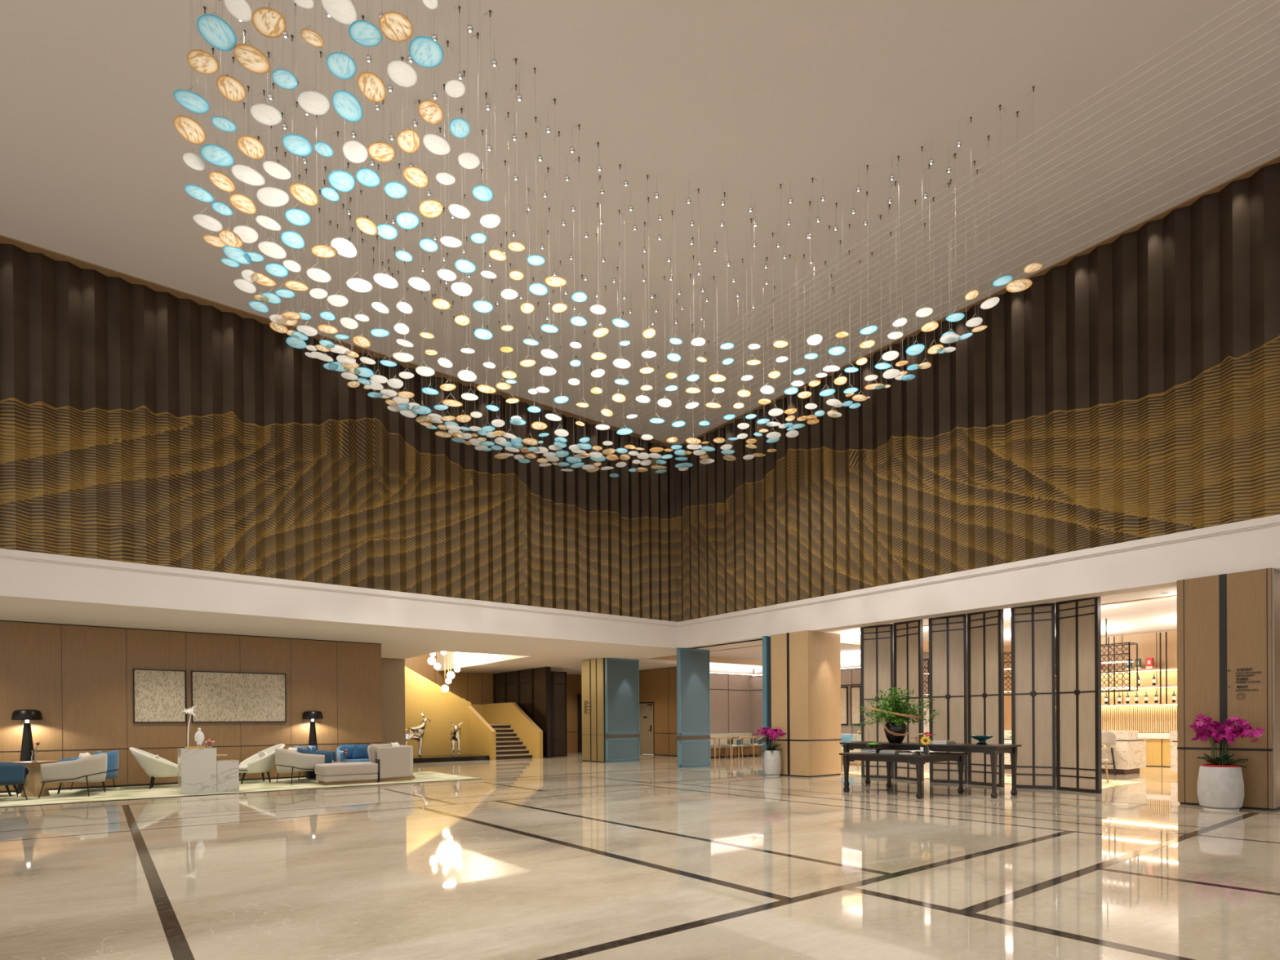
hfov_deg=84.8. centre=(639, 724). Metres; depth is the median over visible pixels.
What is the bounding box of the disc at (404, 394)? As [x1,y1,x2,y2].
[397,261,414,398]
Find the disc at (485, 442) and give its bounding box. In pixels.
[479,324,494,445]
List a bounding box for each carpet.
[0,771,479,806]
[841,769,1142,789]
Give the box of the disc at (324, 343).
[319,179,334,347]
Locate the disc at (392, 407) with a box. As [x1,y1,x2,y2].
[386,273,401,411]
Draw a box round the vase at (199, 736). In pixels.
[194,728,204,746]
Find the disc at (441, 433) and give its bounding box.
[435,311,452,437]
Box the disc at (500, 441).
[494,320,506,444]
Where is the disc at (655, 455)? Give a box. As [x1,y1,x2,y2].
[648,350,662,458]
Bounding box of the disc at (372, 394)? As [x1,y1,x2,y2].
[367,258,382,397]
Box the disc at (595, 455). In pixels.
[589,342,602,457]
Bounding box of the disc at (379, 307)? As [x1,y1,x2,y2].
[371,219,389,313]
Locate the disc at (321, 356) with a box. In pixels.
[311,208,333,361]
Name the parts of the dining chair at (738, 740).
seat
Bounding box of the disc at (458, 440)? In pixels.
[451,411,466,442]
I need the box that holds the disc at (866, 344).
[858,191,875,348]
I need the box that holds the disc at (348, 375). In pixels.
[341,237,358,379]
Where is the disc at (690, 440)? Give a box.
[685,324,701,444]
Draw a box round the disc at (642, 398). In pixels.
[635,264,650,403]
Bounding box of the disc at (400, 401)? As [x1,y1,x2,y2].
[391,271,408,404]
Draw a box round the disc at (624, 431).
[616,311,632,435]
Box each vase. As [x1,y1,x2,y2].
[31,750,37,761]
[194,728,204,746]
[342,755,346,762]
[884,720,906,742]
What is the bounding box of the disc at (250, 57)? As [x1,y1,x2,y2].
[233,40,270,74]
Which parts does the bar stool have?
seat, backrest, leg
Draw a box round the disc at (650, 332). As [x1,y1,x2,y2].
[642,174,655,337]
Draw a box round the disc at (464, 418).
[455,296,471,422]
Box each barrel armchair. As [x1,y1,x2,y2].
[0,762,27,799]
[38,751,107,798]
[57,750,119,794]
[275,746,324,784]
[293,745,335,781]
[336,743,370,761]
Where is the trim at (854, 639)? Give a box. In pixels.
[650,634,928,666]
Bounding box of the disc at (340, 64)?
[326,48,356,79]
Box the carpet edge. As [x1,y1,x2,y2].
[0,778,476,807]
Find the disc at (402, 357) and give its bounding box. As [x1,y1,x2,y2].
[392,211,413,362]
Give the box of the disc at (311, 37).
[301,25,324,47]
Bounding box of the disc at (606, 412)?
[600,285,613,416]
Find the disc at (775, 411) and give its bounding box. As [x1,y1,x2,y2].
[768,285,783,416]
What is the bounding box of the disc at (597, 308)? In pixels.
[590,142,605,314]
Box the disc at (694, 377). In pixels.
[686,237,699,381]
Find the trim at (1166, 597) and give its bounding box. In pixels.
[840,595,1177,636]
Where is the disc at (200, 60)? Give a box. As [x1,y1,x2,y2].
[186,43,219,74]
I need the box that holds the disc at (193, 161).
[182,24,205,170]
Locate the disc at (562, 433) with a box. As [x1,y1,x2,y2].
[554,313,568,436]
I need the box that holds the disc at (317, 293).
[309,115,327,298]
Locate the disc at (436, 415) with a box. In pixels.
[427,294,441,420]
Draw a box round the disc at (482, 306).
[472,129,493,312]
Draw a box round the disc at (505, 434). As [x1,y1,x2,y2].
[502,315,516,439]
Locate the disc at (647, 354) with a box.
[641,197,656,358]
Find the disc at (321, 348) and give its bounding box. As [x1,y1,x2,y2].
[315,190,330,351]
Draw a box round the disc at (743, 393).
[737,258,751,396]
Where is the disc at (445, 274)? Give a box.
[436,84,456,280]
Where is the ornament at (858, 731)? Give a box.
[850,728,873,742]
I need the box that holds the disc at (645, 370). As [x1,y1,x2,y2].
[639,222,653,373]
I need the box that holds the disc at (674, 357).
[666,210,680,361]
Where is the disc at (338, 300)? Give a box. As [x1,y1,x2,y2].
[327,131,348,306]
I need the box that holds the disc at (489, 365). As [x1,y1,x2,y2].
[483,229,495,368]
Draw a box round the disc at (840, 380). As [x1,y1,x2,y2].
[833,240,847,385]
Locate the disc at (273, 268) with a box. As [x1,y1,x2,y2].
[264,83,288,276]
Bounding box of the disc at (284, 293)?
[275,112,294,297]
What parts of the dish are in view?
dish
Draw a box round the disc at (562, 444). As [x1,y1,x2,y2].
[553,331,566,448]
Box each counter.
[1004,729,1147,774]
[1137,733,1173,766]
[1168,730,1177,771]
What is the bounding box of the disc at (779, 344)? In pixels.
[773,183,788,347]
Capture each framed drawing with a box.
[840,686,848,724]
[850,685,861,724]
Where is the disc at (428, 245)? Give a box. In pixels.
[419,83,438,252]
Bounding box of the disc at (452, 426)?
[445,301,462,429]
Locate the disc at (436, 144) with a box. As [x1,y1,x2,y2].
[422,65,450,155]
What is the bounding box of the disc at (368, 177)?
[355,0,380,186]
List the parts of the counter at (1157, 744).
cabinet door, cabinet door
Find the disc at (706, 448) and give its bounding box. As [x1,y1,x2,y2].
[700,340,715,451]
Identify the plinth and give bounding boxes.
[413,754,488,763]
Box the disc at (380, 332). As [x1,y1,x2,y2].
[370,164,389,337]
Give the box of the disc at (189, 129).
[173,21,205,144]
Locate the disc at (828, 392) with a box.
[818,261,835,396]
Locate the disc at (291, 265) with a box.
[283,161,301,272]
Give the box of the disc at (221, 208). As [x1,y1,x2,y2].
[211,0,233,215]
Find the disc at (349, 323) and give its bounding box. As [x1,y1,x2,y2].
[339,162,358,328]
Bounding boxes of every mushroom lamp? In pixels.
[11,709,42,793]
[302,710,323,778]
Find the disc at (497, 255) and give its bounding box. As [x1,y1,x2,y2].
[488,65,506,261]
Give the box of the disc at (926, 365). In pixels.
[917,222,931,368]
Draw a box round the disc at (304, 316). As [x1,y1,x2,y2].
[297,155,311,319]
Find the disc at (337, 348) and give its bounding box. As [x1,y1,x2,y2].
[324,190,351,354]
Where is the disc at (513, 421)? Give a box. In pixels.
[510,296,526,425]
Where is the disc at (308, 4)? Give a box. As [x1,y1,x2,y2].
[293,0,314,8]
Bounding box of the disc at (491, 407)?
[485,279,498,411]
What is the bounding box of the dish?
[866,742,879,748]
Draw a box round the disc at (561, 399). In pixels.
[554,260,568,403]
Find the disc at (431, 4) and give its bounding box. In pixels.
[422,0,437,9]
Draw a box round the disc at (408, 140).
[396,87,420,153]
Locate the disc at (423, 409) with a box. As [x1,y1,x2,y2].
[412,357,431,414]
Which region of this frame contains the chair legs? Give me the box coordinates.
[4,785,19,795]
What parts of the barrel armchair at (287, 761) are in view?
metal rail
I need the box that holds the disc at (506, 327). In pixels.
[501,160,513,331]
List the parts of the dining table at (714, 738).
leg, leg, leg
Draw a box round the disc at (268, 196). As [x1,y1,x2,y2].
[256,6,288,207]
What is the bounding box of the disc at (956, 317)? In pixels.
[946,153,964,321]
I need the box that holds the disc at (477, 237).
[470,32,486,244]
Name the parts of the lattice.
hanging rod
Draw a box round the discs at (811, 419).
[286,173,973,477]
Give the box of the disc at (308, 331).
[296,168,317,336]
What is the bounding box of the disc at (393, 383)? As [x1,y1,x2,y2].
[386,247,403,388]
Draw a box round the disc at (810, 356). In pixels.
[804,200,817,359]
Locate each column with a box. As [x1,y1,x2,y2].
[581,657,639,762]
[676,648,710,768]
[770,630,841,777]
[1176,568,1279,810]
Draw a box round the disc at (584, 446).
[577,330,591,449]
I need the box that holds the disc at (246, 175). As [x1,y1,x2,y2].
[231,38,265,186]
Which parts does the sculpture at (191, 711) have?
stem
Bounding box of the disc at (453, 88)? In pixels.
[444,41,465,97]
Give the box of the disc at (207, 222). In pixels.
[193,6,222,231]
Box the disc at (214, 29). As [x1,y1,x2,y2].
[196,12,236,51]
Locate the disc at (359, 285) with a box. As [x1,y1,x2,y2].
[346,194,372,292]
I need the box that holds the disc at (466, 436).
[461,344,472,439]
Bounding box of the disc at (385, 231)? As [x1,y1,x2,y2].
[377,82,397,239]
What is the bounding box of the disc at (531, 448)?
[527,334,539,451]
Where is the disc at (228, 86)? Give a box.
[216,14,246,102]
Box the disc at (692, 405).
[684,274,698,408]
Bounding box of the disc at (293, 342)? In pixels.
[285,200,306,348]
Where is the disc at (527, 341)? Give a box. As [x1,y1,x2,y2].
[523,188,538,345]
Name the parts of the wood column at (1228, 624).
panel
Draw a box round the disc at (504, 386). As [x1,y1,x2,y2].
[496,244,511,390]
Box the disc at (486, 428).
[481,326,495,431]
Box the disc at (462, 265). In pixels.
[454,70,475,272]
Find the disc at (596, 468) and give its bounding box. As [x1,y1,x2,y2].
[586,368,599,472]
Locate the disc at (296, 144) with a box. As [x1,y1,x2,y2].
[282,21,311,156]
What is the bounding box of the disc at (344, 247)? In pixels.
[330,79,356,257]
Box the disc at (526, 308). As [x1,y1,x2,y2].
[520,133,534,313]
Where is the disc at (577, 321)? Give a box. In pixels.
[570,156,586,325]
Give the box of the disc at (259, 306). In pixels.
[248,136,268,312]
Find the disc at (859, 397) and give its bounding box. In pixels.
[852,260,866,401]
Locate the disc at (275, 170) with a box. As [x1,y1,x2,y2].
[262,47,291,179]
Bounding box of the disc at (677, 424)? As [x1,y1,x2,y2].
[671,299,685,426]
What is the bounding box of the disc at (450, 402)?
[442,330,462,406]
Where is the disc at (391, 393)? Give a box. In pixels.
[380,259,397,396]
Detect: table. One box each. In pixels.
[11,760,57,796]
[216,754,226,759]
[332,761,362,763]
[710,737,732,759]
[727,736,755,758]
[839,751,968,799]
[840,741,1021,798]
[840,751,858,765]
[1004,742,1011,776]
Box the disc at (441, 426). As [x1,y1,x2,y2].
[437,309,450,430]
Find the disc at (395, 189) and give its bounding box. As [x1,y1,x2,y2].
[384,0,407,198]
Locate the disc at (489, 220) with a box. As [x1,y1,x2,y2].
[480,9,500,228]
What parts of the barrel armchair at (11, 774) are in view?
metal rail, leg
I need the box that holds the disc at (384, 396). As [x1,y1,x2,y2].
[378,261,391,398]
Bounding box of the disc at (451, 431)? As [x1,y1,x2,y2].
[448,315,463,435]
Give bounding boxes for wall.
[0,243,676,622]
[0,548,678,649]
[0,620,382,792]
[404,652,493,704]
[437,651,528,671]
[493,666,551,757]
[551,671,567,756]
[566,674,582,752]
[639,666,677,755]
[670,514,1279,650]
[675,162,1279,622]
[710,666,754,733]
[749,652,928,755]
[1004,630,1177,733]
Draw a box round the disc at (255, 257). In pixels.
[245,73,263,262]
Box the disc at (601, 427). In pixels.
[595,304,609,430]
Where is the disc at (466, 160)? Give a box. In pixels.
[457,72,479,168]
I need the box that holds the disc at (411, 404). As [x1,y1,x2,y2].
[405,286,420,409]
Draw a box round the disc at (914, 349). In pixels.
[906,200,924,355]
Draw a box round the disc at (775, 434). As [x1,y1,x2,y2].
[766,319,781,438]
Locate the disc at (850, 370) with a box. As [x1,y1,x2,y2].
[844,223,858,373]
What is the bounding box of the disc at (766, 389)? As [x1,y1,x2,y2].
[760,257,773,394]
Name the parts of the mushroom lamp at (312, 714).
lamp shade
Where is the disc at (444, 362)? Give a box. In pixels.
[437,207,453,368]
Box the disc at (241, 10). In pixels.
[223,0,252,22]
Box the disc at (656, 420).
[649,294,664,423]
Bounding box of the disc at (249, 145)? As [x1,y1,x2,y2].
[236,19,265,159]
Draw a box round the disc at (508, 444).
[501,357,513,447]
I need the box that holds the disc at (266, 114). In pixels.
[250,0,281,125]
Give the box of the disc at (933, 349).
[927,196,943,354]
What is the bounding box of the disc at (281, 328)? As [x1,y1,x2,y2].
[269,159,288,333]
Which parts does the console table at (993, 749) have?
leg, leg, leg, leg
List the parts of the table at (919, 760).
leg, leg, leg, leg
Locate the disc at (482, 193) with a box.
[471,34,493,201]
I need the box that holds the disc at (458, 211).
[448,5,470,218]
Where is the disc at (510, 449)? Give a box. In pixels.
[504,334,519,452]
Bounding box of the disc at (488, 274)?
[480,92,496,278]
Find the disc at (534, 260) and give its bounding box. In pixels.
[527,67,545,265]
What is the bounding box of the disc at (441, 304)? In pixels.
[432,127,450,309]
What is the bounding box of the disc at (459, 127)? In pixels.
[448,26,470,137]
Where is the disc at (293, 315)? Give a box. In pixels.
[282,189,301,319]
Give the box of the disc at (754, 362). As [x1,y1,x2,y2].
[746,217,760,364]
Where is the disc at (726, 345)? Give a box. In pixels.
[720,191,733,349]
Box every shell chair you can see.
[128,746,177,788]
[239,743,284,784]
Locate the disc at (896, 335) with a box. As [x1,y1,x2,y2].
[887,181,903,339]
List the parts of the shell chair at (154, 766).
leg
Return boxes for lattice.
[923,618,1137,697]
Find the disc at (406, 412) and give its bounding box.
[399,287,417,417]
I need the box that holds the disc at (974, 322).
[965,160,982,327]
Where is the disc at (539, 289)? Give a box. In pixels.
[528,116,547,295]
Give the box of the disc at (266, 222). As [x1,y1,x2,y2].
[255,44,281,231]
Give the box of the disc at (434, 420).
[429,293,443,422]
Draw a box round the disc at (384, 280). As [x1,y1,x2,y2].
[373,100,398,288]
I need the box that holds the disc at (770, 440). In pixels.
[765,327,779,443]
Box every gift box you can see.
[1126,658,1132,669]
[1134,658,1141,669]
[1146,657,1154,668]
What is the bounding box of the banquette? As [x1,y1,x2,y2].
[710,733,761,756]
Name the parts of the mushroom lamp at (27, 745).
lamp shade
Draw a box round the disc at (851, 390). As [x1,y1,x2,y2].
[843,250,857,394]
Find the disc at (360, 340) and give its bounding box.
[352,190,370,347]
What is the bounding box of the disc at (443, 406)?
[433,280,448,410]
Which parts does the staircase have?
balustrade, balustrade, balustrade, balustrade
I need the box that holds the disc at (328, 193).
[320,36,339,201]
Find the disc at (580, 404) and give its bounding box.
[576,275,588,407]
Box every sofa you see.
[315,742,414,785]
[840,733,861,761]
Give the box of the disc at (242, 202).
[229,75,256,214]
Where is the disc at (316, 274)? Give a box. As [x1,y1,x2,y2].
[306,151,331,282]
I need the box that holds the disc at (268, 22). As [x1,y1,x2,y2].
[251,2,286,38]
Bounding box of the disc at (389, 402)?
[385,266,397,405]
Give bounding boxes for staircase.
[404,666,542,759]
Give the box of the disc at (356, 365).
[341,215,359,368]
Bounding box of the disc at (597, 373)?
[591,233,604,377]
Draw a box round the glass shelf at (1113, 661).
[923,660,1133,694]
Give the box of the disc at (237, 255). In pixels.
[222,56,252,264]
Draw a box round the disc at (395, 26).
[379,11,413,41]
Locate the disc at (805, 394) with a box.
[797,253,811,398]
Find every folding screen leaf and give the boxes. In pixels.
[860,623,894,778]
[893,619,924,781]
[928,613,968,783]
[967,608,1004,786]
[1010,602,1056,789]
[1055,596,1102,793]
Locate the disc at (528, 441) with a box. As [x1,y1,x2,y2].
[521,326,538,444]
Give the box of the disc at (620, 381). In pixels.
[614,242,628,385]
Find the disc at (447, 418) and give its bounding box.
[440,287,455,421]
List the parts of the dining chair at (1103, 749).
bow backrest, leg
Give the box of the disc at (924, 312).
[915,146,933,317]
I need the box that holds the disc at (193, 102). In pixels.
[173,19,209,113]
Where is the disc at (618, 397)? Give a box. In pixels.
[612,266,626,402]
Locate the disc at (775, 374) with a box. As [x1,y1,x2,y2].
[768,232,780,378]
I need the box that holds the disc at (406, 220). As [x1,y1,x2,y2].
[395,17,418,229]
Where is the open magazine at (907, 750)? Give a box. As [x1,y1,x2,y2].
[902,750,933,752]
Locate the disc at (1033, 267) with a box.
[1023,85,1042,273]
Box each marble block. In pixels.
[177,746,217,794]
[216,760,239,792]
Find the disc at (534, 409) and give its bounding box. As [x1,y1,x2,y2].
[527,277,541,413]
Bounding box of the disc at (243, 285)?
[233,102,256,293]
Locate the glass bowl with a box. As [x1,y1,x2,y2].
[969,735,994,744]
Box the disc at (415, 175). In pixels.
[403,63,427,187]
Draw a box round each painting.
[133,668,186,722]
[191,671,286,722]
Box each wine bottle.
[1104,692,1107,703]
[1117,692,1120,703]
[1125,691,1129,703]
[1134,691,1137,703]
[1144,691,1147,702]
[1151,673,1155,685]
[1154,690,1158,702]
[1172,689,1175,702]
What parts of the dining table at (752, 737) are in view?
leg, leg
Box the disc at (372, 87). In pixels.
[357,53,386,102]
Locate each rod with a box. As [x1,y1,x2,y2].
[1107,636,1109,705]
[1113,636,1115,705]
[1159,632,1161,703]
[1165,631,1167,703]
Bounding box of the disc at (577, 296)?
[571,124,586,302]
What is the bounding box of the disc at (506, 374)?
[502,231,516,378]
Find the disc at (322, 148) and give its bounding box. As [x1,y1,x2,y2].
[313,67,333,156]
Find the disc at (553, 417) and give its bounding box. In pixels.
[545,289,561,421]
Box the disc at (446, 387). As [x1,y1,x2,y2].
[440,253,456,391]
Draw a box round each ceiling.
[0,0,1279,448]
[0,586,1177,675]
[709,596,1177,660]
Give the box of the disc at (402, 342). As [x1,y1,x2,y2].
[395,196,413,346]
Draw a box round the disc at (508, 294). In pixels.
[500,111,518,299]
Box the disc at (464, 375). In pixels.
[457,236,476,381]
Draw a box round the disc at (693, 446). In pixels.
[686,330,702,449]
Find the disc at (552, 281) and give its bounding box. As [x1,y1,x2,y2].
[545,98,566,287]
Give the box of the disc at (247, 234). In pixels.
[232,30,258,243]
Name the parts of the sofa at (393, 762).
backrest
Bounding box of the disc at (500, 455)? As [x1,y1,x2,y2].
[493,396,509,458]
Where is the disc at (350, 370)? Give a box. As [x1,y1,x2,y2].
[343,227,360,373]
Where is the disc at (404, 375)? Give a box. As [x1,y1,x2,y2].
[398,229,413,378]
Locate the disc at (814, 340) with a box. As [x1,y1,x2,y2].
[806,177,822,345]
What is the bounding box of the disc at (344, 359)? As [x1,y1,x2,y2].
[336,204,355,364]
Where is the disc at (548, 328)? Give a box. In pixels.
[540,167,558,333]
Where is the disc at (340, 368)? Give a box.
[328,224,346,371]
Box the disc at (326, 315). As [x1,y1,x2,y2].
[319,156,335,320]
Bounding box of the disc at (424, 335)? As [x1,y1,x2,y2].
[419,171,434,338]
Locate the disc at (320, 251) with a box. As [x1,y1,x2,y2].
[311,51,337,257]
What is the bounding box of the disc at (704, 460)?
[699,351,715,463]
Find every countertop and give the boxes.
[1004,739,1146,769]
[1137,733,1169,738]
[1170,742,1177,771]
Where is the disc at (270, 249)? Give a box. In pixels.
[257,51,286,258]
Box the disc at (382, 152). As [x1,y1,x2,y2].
[367,67,395,162]
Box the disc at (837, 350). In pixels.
[827,202,845,355]
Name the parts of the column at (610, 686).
bead frame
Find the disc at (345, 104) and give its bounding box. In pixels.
[332,79,362,122]
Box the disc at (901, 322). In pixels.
[892,155,906,327]
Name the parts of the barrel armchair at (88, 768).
leg, metal rail, leg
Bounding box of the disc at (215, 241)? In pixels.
[203,47,226,247]
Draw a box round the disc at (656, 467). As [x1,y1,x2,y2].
[650,366,666,469]
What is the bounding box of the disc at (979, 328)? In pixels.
[971,168,987,332]
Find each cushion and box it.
[46,781,74,782]
[79,751,90,758]
[93,750,102,754]
[239,763,248,770]
[257,751,272,765]
[288,746,297,751]
[305,746,311,751]
[308,745,315,751]
[341,744,354,758]
[346,758,370,761]
[351,743,368,759]
[367,745,377,763]
[370,742,391,763]
[391,742,399,746]
[840,734,853,746]
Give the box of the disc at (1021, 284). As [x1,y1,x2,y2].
[1005,111,1032,292]
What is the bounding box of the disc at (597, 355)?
[591,202,606,359]
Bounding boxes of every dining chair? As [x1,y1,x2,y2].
[724,736,742,758]
[746,735,763,757]
[1101,744,1108,782]
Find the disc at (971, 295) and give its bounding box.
[964,116,978,300]
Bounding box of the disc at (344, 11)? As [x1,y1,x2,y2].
[320,0,356,24]
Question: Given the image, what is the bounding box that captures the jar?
[920,743,928,755]
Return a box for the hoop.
[870,706,922,735]
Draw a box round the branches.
[849,686,941,730]
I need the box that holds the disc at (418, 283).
[408,99,430,291]
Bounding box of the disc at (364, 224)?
[355,15,377,235]
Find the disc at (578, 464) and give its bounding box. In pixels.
[570,355,584,467]
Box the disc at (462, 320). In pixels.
[454,168,469,325]
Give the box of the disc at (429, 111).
[417,8,443,124]
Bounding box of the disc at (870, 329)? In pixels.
[859,164,877,334]
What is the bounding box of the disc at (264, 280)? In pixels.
[255,89,276,286]
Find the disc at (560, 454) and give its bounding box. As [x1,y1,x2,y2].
[554,346,568,457]
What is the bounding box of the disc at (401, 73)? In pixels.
[386,0,417,87]
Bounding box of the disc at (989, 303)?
[980,135,999,309]
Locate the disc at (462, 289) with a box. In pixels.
[450,107,471,296]
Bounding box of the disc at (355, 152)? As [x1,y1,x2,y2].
[342,40,368,163]
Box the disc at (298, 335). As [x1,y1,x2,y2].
[291,174,308,340]
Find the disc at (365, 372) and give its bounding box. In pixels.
[354,231,373,377]
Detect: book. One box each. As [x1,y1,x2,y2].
[860,749,885,751]
[860,751,879,752]
[897,752,918,754]
[926,740,954,742]
[928,742,955,744]
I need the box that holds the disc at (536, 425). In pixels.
[531,302,547,429]
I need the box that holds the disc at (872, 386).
[864,252,884,389]
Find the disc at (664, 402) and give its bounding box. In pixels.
[657,275,671,407]
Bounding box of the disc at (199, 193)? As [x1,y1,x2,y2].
[184,28,213,202]
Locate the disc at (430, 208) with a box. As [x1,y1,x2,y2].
[418,152,443,217]
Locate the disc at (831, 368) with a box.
[822,225,839,372]
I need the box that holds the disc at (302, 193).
[289,63,318,205]
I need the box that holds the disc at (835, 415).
[827,287,841,417]
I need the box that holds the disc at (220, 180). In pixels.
[208,7,235,192]
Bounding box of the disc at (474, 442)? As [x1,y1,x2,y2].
[468,329,480,445]
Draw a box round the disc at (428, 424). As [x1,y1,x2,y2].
[419,297,432,426]
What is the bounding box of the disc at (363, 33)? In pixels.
[348,17,382,46]
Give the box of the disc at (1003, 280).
[992,104,1012,286]
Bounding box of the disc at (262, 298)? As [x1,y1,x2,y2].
[253,203,268,302]
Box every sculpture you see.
[181,705,205,748]
[404,714,430,756]
[449,722,462,755]
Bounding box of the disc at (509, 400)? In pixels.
[506,262,519,403]
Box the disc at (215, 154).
[200,0,234,166]
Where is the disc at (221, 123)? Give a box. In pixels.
[211,0,236,132]
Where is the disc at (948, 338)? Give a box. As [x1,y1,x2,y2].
[939,178,959,343]
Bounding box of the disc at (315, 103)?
[297,46,329,115]
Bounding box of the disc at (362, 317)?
[354,213,368,321]
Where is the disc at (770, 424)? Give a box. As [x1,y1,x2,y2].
[765,298,781,426]
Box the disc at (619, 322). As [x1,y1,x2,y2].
[612,164,629,327]
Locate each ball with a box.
[267,71,273,100]
[281,102,288,129]
[282,6,288,39]
[302,155,307,164]
[346,200,351,214]
[351,122,356,137]
[365,46,371,62]
[369,139,374,165]
[374,102,380,110]
[378,0,383,18]
[386,84,393,92]
[389,113,394,140]
[391,200,395,223]
[407,54,413,62]
[408,152,413,166]
[412,98,417,126]
[426,173,431,195]
[431,25,437,41]
[431,70,437,99]
[432,217,437,239]
[450,195,454,218]
[457,49,462,79]
[466,0,473,33]
[466,257,471,277]
[484,82,490,111]
[486,124,492,151]
[491,36,497,66]
[502,232,506,253]
[511,133,517,141]
[511,230,515,236]
[513,155,518,180]
[516,93,522,102]
[526,186,530,210]
[537,135,542,161]
[542,173,547,197]
[545,106,551,133]
[560,219,565,226]
[564,155,569,181]
[568,238,573,259]
[569,126,574,153]
[570,205,575,211]
[596,146,602,171]
[599,201,603,224]
[600,169,604,194]
[623,161,628,186]
[628,187,632,211]
[632,207,636,230]
[641,261,645,281]
[642,231,646,252]
[650,306,654,324]
[653,176,658,198]
[657,197,662,220]
[657,234,662,239]
[666,248,671,262]
[668,260,672,280]
[680,290,684,309]
[686,179,690,204]
[689,220,694,226]
[689,238,693,244]
[697,244,701,265]
[699,302,703,319]
[712,230,716,252]
[720,188,724,205]
[720,205,724,226]
[727,245,730,266]
[731,262,735,282]
[735,277,739,297]
[747,204,752,212]
[751,241,756,247]
[753,204,757,226]
[776,238,780,247]
[786,219,791,225]
[787,197,792,204]
[808,216,811,238]
[808,242,813,263]
[815,216,820,222]
[820,195,825,201]
[833,208,837,231]
[850,191,855,213]
[855,167,861,191]
[887,197,892,204]
[889,155,894,180]
[922,174,928,198]
[928,138,933,164]
[946,166,951,173]
[955,120,961,146]
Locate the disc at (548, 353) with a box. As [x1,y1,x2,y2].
[541,207,557,358]
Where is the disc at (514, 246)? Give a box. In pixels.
[507,57,524,251]
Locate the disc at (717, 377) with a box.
[709,241,726,382]
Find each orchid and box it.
[755,726,786,751]
[1189,713,1265,768]
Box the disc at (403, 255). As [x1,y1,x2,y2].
[395,56,413,262]
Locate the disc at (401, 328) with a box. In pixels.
[393,163,408,334]
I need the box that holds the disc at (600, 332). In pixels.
[592,175,608,337]
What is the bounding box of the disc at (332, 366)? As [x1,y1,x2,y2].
[323,220,338,370]
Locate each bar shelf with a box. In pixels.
[1101,666,1177,673]
[1101,684,1177,689]
[1101,702,1177,706]
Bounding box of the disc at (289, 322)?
[279,151,298,325]
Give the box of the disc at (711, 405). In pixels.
[705,275,721,408]
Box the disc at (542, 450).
[534,336,548,453]
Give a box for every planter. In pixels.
[764,750,781,776]
[1196,765,1244,811]
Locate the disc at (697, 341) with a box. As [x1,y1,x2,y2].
[690,188,705,346]
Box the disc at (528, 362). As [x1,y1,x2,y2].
[520,209,535,367]
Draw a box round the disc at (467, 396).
[461,357,478,400]
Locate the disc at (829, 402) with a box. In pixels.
[826,274,840,405]
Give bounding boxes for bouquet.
[911,732,936,746]
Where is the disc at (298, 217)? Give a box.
[284,3,310,226]
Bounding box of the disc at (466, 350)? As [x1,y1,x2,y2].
[460,194,475,353]
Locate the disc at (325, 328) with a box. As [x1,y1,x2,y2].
[317,166,337,333]
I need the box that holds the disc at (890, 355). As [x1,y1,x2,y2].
[881,204,898,360]
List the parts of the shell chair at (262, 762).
leg, seat, leg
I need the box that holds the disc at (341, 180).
[328,79,355,191]
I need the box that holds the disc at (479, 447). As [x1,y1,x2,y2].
[474,338,488,450]
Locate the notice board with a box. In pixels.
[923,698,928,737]
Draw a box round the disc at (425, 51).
[408,34,443,67]
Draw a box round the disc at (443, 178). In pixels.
[435,34,455,185]
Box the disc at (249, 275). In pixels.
[240,85,258,282]
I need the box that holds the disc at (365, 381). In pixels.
[356,238,371,385]
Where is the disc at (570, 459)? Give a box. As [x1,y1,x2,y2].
[565,350,582,463]
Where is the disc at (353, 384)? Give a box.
[346,257,359,387]
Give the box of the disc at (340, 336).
[334,208,349,339]
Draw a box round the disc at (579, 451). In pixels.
[571,340,586,453]
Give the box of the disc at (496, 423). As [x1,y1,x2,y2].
[491,303,504,426]
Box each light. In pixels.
[710,672,753,675]
[751,666,860,675]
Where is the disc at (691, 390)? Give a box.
[685,255,700,393]
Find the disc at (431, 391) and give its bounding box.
[421,256,439,395]
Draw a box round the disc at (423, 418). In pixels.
[415,290,431,422]
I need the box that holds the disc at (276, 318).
[269,146,286,324]
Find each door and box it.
[577,693,582,752]
[639,702,654,754]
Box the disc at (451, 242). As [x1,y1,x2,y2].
[440,40,462,247]
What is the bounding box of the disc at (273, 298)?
[261,125,280,303]
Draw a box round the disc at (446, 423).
[444,306,458,426]
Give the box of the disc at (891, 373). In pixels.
[882,231,900,378]
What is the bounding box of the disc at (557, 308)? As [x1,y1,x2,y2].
[551,131,567,312]
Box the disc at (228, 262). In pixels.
[221,75,239,267]
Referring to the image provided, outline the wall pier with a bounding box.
[381,657,405,745]
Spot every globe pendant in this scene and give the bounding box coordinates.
[427,657,435,665]
[434,662,440,669]
[440,684,448,692]
[444,677,451,684]
[446,671,454,679]
[452,657,460,665]
[453,652,461,658]
[453,666,460,672]
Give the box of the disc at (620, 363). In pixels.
[613,209,630,368]
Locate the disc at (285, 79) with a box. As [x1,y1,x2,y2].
[271,35,297,89]

